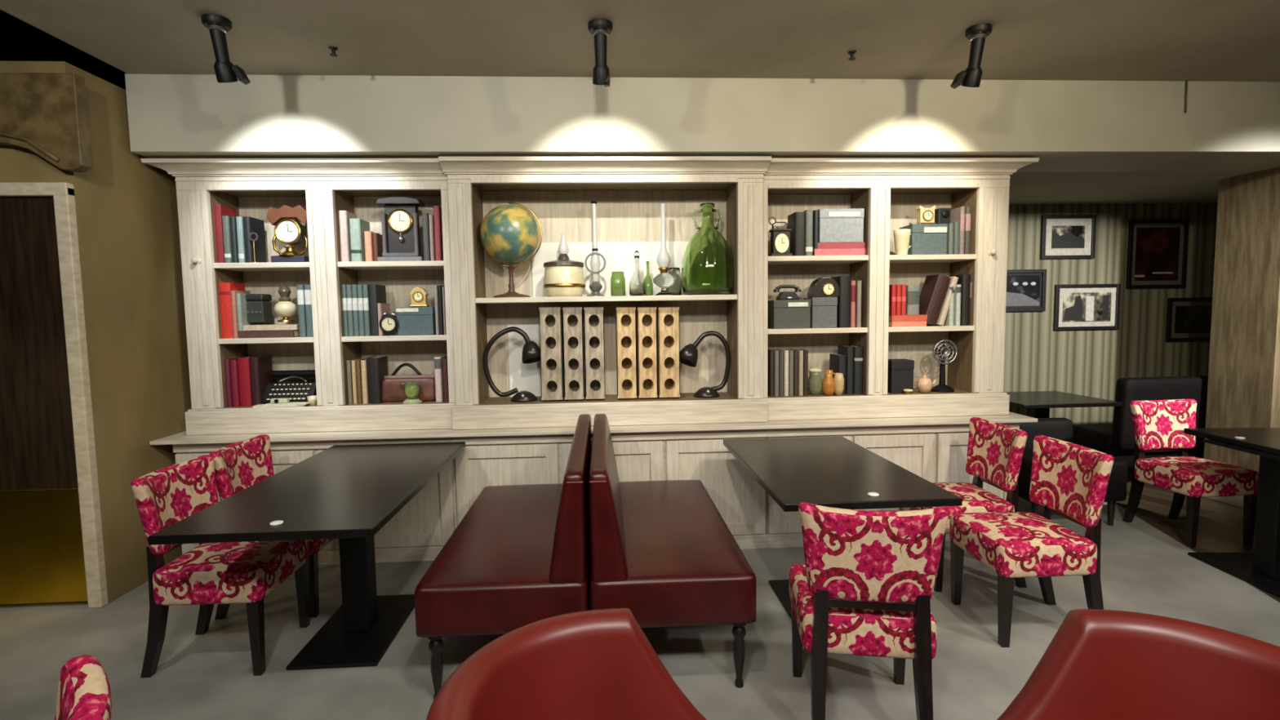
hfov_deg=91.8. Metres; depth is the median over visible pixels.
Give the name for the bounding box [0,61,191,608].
wall
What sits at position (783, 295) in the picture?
telephone
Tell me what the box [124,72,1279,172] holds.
wall
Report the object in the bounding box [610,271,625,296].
glass jar
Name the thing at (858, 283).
book
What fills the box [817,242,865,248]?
book
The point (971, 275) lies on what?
book
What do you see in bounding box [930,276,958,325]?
book
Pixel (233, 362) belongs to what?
book
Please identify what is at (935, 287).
book
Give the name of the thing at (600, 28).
ceiling spotlight
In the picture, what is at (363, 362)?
book
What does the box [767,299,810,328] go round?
storage box
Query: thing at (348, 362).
book
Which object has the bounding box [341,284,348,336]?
book
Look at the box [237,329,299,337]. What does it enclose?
book
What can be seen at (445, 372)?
book
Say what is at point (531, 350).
desk lamp
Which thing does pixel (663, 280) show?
oil lamp
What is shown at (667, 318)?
rack
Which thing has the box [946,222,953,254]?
book
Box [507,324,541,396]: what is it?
panel
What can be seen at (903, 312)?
book
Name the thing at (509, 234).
globe
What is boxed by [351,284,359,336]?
book
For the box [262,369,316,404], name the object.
typewriter
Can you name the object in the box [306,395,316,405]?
cup
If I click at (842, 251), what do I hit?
book
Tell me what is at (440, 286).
book
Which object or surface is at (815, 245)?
book
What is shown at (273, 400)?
camera
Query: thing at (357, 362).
book
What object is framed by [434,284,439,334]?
book
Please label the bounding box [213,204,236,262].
book
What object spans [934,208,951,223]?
camera
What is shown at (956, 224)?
book
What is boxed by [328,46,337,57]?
sprinkler
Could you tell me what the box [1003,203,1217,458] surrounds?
wall
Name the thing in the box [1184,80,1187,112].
hanging cable
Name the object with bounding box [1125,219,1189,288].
framed picture
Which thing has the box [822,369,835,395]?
jug
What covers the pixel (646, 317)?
rack
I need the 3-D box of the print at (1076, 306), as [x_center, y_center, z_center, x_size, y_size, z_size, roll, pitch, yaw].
[4.164,-0.493,5.776,0.468,0.270,0.002,-1,4,-3]
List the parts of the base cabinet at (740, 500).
door, door, door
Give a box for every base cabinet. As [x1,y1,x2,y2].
[173,437,457,564]
[452,429,767,549]
[765,422,1019,548]
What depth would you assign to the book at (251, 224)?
3.83 m
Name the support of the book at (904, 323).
on the bookcase at (890, 190)
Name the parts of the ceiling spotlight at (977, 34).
mounting plate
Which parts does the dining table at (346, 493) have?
plate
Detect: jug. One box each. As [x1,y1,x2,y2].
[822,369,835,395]
[893,226,911,254]
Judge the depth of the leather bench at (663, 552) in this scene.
2.43 m
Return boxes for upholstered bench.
[1017,417,1127,525]
[1072,375,1208,467]
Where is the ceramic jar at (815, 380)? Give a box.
[808,368,822,395]
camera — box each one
[270,398,289,403]
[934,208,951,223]
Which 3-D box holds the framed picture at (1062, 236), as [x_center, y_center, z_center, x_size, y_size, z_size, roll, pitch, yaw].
[3.948,-1.133,5.715,0.510,0.399,0.028,-1,4,-3]
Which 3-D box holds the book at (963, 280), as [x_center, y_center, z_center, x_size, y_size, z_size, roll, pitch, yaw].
[2.137,-0.399,4.154,0.048,0.334,0.170,-1,4,-3]
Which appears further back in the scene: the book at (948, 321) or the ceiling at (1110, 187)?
the ceiling at (1110, 187)
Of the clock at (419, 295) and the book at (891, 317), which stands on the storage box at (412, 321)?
the clock at (419, 295)
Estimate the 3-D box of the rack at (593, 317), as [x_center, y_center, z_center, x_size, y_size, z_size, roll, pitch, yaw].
[-0.293,-0.044,4.028,0.123,0.593,0.200,-1,4,-3]
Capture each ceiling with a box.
[0,0,1279,81]
[1008,171,1256,204]
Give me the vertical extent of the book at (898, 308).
0.199 m
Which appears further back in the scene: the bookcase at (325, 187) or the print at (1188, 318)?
the print at (1188, 318)
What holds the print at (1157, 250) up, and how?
attached to the framed picture at (1157, 249)
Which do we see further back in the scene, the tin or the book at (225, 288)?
the tin
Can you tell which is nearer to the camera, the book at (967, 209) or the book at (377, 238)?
the book at (377, 238)
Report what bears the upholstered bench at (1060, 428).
on the floor
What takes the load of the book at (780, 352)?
on the bookcase at (890, 190)
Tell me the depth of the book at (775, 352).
4.04 m
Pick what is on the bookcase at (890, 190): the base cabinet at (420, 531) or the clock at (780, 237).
the clock at (780, 237)
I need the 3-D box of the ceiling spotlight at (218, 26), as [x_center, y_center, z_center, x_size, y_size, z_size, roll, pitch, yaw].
[-1.911,-1.417,2.854,0.151,0.271,0.154,-1,4,-3]
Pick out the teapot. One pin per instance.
(924, 384)
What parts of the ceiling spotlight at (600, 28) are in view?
mounting plate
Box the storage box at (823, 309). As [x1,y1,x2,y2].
[803,297,837,328]
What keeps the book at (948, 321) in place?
on the bookcase at (890, 190)
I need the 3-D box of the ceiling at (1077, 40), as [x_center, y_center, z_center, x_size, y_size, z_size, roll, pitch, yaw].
[2.243,-1.501,0.571,9.800,0.120,6.300,-1,4,-3]
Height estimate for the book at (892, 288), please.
0.199 m
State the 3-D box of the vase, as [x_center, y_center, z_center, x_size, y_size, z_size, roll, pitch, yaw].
[1.295,0.159,4.041,0.068,0.145,0.068,-1,4,-3]
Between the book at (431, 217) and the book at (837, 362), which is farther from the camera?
the book at (837, 362)
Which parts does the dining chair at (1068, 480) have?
leg, leg, seat, leg, rail, backrest, leg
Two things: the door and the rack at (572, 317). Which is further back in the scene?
the rack at (572, 317)
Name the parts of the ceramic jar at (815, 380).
lid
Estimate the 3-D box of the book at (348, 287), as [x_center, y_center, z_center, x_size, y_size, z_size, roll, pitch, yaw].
[-1.807,-0.313,3.929,0.031,0.320,0.170,-1,4,-3]
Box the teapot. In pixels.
[914,373,936,393]
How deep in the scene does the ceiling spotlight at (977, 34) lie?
3.04 m
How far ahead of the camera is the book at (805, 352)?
4.05 m
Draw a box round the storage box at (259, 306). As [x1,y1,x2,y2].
[245,293,272,322]
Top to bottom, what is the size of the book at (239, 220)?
0.280 m
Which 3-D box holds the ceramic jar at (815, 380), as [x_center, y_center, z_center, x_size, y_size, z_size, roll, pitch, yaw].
[1.153,0.142,4.081,0.092,0.177,0.092,-1,4,-3]
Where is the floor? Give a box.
[0,467,1279,719]
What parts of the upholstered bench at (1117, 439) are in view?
seat, backrest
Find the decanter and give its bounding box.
[629,250,645,295]
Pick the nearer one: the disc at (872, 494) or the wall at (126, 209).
the disc at (872, 494)
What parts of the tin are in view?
lid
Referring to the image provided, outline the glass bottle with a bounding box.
[644,261,653,295]
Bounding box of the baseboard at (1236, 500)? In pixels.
[1207,495,1243,508]
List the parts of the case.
lid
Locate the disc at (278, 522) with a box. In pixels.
[269,520,283,525]
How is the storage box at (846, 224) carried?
on the book at (820, 245)
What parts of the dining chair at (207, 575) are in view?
leg, rail, backrest, leg, seat, leg, leg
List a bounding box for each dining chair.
[54,654,111,719]
[130,454,310,678]
[208,434,333,619]
[789,502,949,719]
[898,417,1027,591]
[949,435,1114,647]
[1122,398,1258,547]
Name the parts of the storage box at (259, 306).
lid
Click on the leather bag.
(393, 385)
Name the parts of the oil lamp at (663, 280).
burner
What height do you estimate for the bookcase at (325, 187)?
1.624 m
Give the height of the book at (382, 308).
0.203 m
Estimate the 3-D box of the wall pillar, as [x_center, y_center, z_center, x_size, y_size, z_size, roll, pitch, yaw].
[4.834,-0.190,4.583,0.820,2.340,0.470,-1,4,-3]
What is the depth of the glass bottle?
4.06 m
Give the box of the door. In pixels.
[0,182,108,608]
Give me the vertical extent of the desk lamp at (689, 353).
0.430 m
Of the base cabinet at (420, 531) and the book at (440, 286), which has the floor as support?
the base cabinet at (420, 531)
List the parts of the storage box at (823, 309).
lid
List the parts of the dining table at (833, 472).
plate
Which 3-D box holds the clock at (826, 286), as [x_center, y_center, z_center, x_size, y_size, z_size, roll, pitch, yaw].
[1.209,-0.477,4.068,0.190,0.129,0.111,-1,4,-3]
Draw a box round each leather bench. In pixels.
[414,413,591,699]
[589,413,755,688]
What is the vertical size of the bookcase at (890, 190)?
1.624 m
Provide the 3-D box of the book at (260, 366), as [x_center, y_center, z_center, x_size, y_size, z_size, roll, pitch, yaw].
[-2.396,0.129,3.928,0.050,0.306,0.170,-1,4,-3]
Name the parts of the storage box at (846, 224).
lid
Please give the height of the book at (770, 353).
0.300 m
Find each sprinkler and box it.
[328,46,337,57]
[847,50,856,60]
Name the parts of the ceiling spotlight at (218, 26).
mounting plate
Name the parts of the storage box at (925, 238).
lid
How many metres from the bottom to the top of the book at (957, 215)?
0.309 m
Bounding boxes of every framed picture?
[1005,269,1046,311]
[1040,214,1096,259]
[1053,284,1120,330]
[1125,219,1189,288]
[1164,297,1212,342]
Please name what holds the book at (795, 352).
on the bookcase at (890, 190)
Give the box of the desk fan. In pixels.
[930,339,957,392]
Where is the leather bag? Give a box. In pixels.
[382,362,435,402]
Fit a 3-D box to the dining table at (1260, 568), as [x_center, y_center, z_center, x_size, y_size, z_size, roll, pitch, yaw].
[3.655,0.823,3.292,0.800,0.750,1.000,-1,4,3]
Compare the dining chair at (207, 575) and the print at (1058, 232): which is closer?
the dining chair at (207, 575)
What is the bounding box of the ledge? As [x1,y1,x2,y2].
[149,411,1037,444]
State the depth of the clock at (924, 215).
4.06 m
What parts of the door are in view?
kick plate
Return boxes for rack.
[538,306,564,401]
[562,306,585,400]
[583,306,604,400]
[615,306,636,399]
[635,306,657,399]
[656,306,679,399]
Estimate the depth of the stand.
3.76 m
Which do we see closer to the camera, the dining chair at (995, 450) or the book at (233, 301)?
the dining chair at (995, 450)
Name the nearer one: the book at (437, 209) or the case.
the book at (437, 209)
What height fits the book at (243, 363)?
0.303 m
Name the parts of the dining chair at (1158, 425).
leg, rail, backrest, leg, leg, seat, leg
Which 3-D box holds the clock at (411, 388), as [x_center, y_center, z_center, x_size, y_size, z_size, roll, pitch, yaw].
[-1.431,0.201,3.894,0.116,0.140,0.116,-1,4,-3]
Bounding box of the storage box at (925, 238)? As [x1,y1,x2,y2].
[899,223,947,254]
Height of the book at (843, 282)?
0.335 m
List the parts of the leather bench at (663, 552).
backrest, seat, leg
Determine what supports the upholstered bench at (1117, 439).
on the floor
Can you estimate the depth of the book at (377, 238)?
3.83 m
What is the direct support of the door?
in the wall at (126, 209)
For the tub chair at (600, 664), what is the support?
on the floor
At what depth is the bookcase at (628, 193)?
3.90 m
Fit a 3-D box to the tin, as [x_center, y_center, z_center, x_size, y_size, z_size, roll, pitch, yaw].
[1.758,0.207,4.066,0.059,0.031,0.059,-1,4,-3]
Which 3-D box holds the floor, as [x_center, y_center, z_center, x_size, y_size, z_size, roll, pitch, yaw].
[0.934,1.414,1.668,12.400,0.100,8.200,-1,4,-3]
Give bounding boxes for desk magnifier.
[768,217,776,228]
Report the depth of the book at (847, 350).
4.07 m
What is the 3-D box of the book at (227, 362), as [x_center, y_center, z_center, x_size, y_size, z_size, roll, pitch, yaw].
[-2.560,0.137,3.919,0.034,0.297,0.170,-1,4,-3]
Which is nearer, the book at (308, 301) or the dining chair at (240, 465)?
the dining chair at (240, 465)
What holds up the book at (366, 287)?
on the bookcase at (325, 187)
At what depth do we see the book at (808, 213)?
3.98 m
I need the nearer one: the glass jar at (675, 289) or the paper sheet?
the paper sheet
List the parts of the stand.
stem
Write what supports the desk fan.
on the bookcase at (890, 190)
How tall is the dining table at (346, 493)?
0.750 m
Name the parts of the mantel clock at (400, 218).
cornice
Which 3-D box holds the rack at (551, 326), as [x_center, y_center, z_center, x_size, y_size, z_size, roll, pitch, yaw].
[-0.567,-0.040,4.012,0.135,0.597,0.200,-1,4,-3]
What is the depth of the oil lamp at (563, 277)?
3.90 m
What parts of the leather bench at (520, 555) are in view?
leg, seat, backrest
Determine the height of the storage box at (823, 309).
0.199 m
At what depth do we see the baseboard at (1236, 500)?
4.63 m
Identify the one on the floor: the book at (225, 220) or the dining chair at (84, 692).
the dining chair at (84, 692)
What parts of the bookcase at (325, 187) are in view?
knob, shelf, shelf, cornice, panel, shelf, shelf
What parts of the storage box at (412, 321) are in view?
lid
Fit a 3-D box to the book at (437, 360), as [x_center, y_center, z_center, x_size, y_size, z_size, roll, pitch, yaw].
[-1.279,0.118,3.992,0.041,0.285,0.170,-1,4,-3]
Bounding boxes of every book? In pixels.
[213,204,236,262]
[218,282,244,338]
[222,215,232,262]
[223,358,237,406]
[229,216,239,262]
[230,290,249,337]
[230,359,240,406]
[235,216,245,262]
[235,293,257,330]
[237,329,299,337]
[237,355,252,406]
[242,216,266,262]
[243,324,299,330]
[249,355,272,406]
[297,284,306,337]
[304,284,313,337]
[337,210,356,262]
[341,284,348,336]
[346,284,354,336]
[346,358,359,404]
[349,218,369,261]
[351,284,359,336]
[351,358,364,404]
[355,358,366,404]
[357,284,364,336]
[360,359,368,404]
[362,284,371,336]
[364,231,376,261]
[366,355,388,403]
[368,284,386,336]
[373,233,382,261]
[377,302,391,335]
[422,213,431,261]
[428,214,435,260]
[433,205,443,260]
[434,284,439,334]
[434,355,447,402]
[438,284,444,334]
[442,286,446,334]
[442,356,448,401]
[767,349,773,396]
[771,349,778,395]
[776,348,783,395]
[781,348,788,395]
[786,349,793,395]
[787,212,804,255]
[790,349,798,395]
[795,348,803,395]
[800,348,808,395]
[802,209,813,255]
[812,209,817,255]
[813,248,866,255]
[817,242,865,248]
[829,353,846,395]
[831,275,850,327]
[837,345,853,394]
[849,280,855,327]
[853,345,862,394]
[854,280,861,327]
[888,284,896,315]
[888,315,927,321]
[888,320,926,326]
[895,284,901,315]
[900,284,906,315]
[906,284,919,315]
[919,274,951,325]
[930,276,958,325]
[943,284,954,325]
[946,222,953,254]
[949,274,969,325]
[950,206,964,253]
[952,222,959,254]
[953,284,960,325]
[964,206,971,253]
[968,274,972,325]
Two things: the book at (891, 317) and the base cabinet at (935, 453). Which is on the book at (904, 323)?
the book at (891, 317)
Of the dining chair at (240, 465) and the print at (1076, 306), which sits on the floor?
the dining chair at (240, 465)
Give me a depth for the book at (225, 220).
3.77 m
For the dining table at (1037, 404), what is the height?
0.750 m
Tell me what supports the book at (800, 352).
on the bookcase at (890, 190)
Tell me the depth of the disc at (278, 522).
2.26 m
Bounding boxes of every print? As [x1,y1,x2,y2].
[1006,275,1039,301]
[1051,225,1084,239]
[1062,292,1111,321]
[1134,227,1180,280]
[1174,305,1212,333]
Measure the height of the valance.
0.465 m
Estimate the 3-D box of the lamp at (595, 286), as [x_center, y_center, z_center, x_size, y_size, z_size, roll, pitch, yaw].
[-0.290,-0.714,4.008,0.136,0.612,0.124,-1,4,-3]
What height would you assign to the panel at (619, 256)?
0.369 m
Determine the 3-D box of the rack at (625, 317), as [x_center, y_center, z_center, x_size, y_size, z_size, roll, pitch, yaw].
[-0.090,-0.046,4.039,0.124,0.590,0.200,-1,4,-3]
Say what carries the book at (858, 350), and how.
on the bookcase at (890, 190)
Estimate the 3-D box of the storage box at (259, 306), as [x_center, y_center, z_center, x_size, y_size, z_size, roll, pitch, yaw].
[-2.426,-0.327,3.925,0.140,0.178,0.121,-1,4,-3]
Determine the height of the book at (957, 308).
0.270 m
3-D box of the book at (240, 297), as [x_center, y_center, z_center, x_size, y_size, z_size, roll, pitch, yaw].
[-2.470,-0.278,3.893,0.026,0.276,0.170,-1,4,-3]
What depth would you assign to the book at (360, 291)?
3.85 m
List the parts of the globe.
meridian arm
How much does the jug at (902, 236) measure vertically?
0.185 m
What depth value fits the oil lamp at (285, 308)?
3.86 m
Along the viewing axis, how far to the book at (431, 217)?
3.85 m
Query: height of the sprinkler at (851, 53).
0.037 m
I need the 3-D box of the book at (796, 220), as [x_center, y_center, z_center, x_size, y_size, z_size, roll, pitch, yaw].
[1.022,-0.813,4.057,0.064,0.281,0.170,-1,4,-3]
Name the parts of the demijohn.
handle, handle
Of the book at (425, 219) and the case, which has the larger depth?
the case
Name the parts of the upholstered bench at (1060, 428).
leg, backrest, seat, leg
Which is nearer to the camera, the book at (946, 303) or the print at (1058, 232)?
the book at (946, 303)
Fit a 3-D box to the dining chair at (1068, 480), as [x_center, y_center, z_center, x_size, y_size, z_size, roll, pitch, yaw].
[1.834,0.825,2.930,0.524,0.856,0.475,-1,4,-1]
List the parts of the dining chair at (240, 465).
leg, backrest, leg, seat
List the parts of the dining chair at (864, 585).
leg, leg, seat, rail, backrest, leg, leg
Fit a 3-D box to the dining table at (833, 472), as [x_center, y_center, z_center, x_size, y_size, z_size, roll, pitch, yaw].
[0.888,0.881,3.079,0.716,0.750,1.245,-1,4,-3]
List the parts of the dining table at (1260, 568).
plate, mounting plate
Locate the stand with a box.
[248,231,258,262]
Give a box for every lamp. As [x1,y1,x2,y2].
[274,285,297,322]
[482,326,540,402]
[542,233,585,297]
[584,200,605,296]
[653,203,674,295]
[680,330,730,398]
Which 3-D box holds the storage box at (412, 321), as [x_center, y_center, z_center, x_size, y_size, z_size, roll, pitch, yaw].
[-1.414,-0.249,3.966,0.225,0.175,0.187,-1,4,-3]
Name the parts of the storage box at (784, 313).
lid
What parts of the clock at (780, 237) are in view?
handle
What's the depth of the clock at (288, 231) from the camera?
3.82 m
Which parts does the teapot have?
lid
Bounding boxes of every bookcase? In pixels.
[140,158,456,435]
[438,156,771,429]
[763,157,1039,420]
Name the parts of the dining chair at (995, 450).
leg, seat, leg, rail, backrest, leg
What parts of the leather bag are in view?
handle, frame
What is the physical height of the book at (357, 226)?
0.264 m
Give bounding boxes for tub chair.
[426,608,706,719]
[996,608,1279,719]
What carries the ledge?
on the base cabinet at (740, 500)
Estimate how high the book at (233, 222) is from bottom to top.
0.280 m
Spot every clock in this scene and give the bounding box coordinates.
[266,204,309,262]
[375,196,424,261]
[378,311,399,335]
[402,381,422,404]
[409,286,429,306]
[768,222,792,256]
[807,276,839,297]
[915,205,936,223]
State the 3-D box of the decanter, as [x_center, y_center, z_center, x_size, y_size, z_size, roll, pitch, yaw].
[-0.019,-0.562,4.025,0.104,0.298,0.104,-1,4,-3]
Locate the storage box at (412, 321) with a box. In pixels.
[395,306,435,335]
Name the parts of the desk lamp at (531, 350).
lamp shade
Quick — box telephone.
[773,284,800,300]
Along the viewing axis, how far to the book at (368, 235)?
3.83 m
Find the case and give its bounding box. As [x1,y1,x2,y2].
[887,359,914,393]
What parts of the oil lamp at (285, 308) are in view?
burner, lamp shade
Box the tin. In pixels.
[902,388,912,394]
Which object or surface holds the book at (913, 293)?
on the book at (891, 317)
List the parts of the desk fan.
motor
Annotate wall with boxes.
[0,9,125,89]
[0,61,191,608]
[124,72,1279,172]
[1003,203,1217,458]
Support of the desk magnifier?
on the bookcase at (890, 190)
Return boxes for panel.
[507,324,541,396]
[531,241,688,297]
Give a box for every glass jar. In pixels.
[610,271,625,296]
[666,267,681,295]
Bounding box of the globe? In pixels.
[480,202,542,297]
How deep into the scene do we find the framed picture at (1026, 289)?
5.73 m
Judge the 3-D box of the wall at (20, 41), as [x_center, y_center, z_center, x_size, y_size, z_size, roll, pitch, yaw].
[-4.166,-1.597,4.006,2.600,1.700,0.100,-1,4,-3]
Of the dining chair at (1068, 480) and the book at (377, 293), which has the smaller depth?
the dining chair at (1068, 480)
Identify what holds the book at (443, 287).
on the bookcase at (325, 187)
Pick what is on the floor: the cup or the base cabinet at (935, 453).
the base cabinet at (935, 453)
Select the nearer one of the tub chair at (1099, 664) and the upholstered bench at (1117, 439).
the tub chair at (1099, 664)
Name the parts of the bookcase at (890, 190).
shelf, shelf, panel, cornice, shelf, shelf, knob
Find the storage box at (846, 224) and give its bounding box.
[817,208,864,242]
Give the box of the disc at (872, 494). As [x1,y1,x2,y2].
[867,492,879,496]
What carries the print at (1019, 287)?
attached to the framed picture at (1026, 289)
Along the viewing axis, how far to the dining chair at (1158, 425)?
4.08 m
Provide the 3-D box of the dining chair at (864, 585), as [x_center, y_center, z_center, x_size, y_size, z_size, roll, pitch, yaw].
[0.805,0.890,2.273,0.475,0.856,0.524,0,4,9]
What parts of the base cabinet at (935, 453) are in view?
door, door, door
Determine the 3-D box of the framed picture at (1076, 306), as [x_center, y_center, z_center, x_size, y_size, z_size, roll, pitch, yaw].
[4.164,-0.493,5.776,0.622,0.424,0.028,-1,4,-3]
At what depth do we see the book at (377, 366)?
3.89 m
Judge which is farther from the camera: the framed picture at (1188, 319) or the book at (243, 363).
the framed picture at (1188, 319)
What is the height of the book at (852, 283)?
0.304 m
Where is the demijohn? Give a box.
[681,203,733,295]
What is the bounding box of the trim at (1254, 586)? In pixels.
[1115,502,1279,602]
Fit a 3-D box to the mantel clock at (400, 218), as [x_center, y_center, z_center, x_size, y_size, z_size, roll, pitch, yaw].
[-1.494,-0.811,3.890,0.270,0.396,0.140,-1,4,-3]
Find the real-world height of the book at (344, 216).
0.313 m
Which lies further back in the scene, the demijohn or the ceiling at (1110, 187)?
the ceiling at (1110, 187)
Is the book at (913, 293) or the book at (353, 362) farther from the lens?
the book at (913, 293)
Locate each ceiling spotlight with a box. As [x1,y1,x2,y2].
[200,13,250,84]
[587,17,613,86]
[950,22,992,88]
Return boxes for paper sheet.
[253,401,309,407]
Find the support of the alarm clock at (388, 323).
on the bookcase at (325, 187)
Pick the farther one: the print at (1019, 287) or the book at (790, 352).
the print at (1019, 287)
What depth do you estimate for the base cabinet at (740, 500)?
3.84 m
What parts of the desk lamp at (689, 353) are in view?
lamp shade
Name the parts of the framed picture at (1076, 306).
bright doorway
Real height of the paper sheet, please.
0.018 m
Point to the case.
(900, 371)
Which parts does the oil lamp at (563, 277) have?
lamp shade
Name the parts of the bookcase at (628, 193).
panel, cornice, shelf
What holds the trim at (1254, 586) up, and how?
on the floor
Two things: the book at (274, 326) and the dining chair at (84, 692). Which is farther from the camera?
the book at (274, 326)
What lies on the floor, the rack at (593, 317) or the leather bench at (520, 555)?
the leather bench at (520, 555)
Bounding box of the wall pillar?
[1204,166,1279,472]
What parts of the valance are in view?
scroll moulding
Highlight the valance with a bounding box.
[0,72,92,173]
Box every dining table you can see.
[147,441,466,670]
[723,436,962,619]
[1003,391,1122,417]
[1183,427,1279,597]
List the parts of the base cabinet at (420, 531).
door, door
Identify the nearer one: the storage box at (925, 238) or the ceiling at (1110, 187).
the storage box at (925, 238)
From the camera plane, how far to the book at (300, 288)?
3.83 m

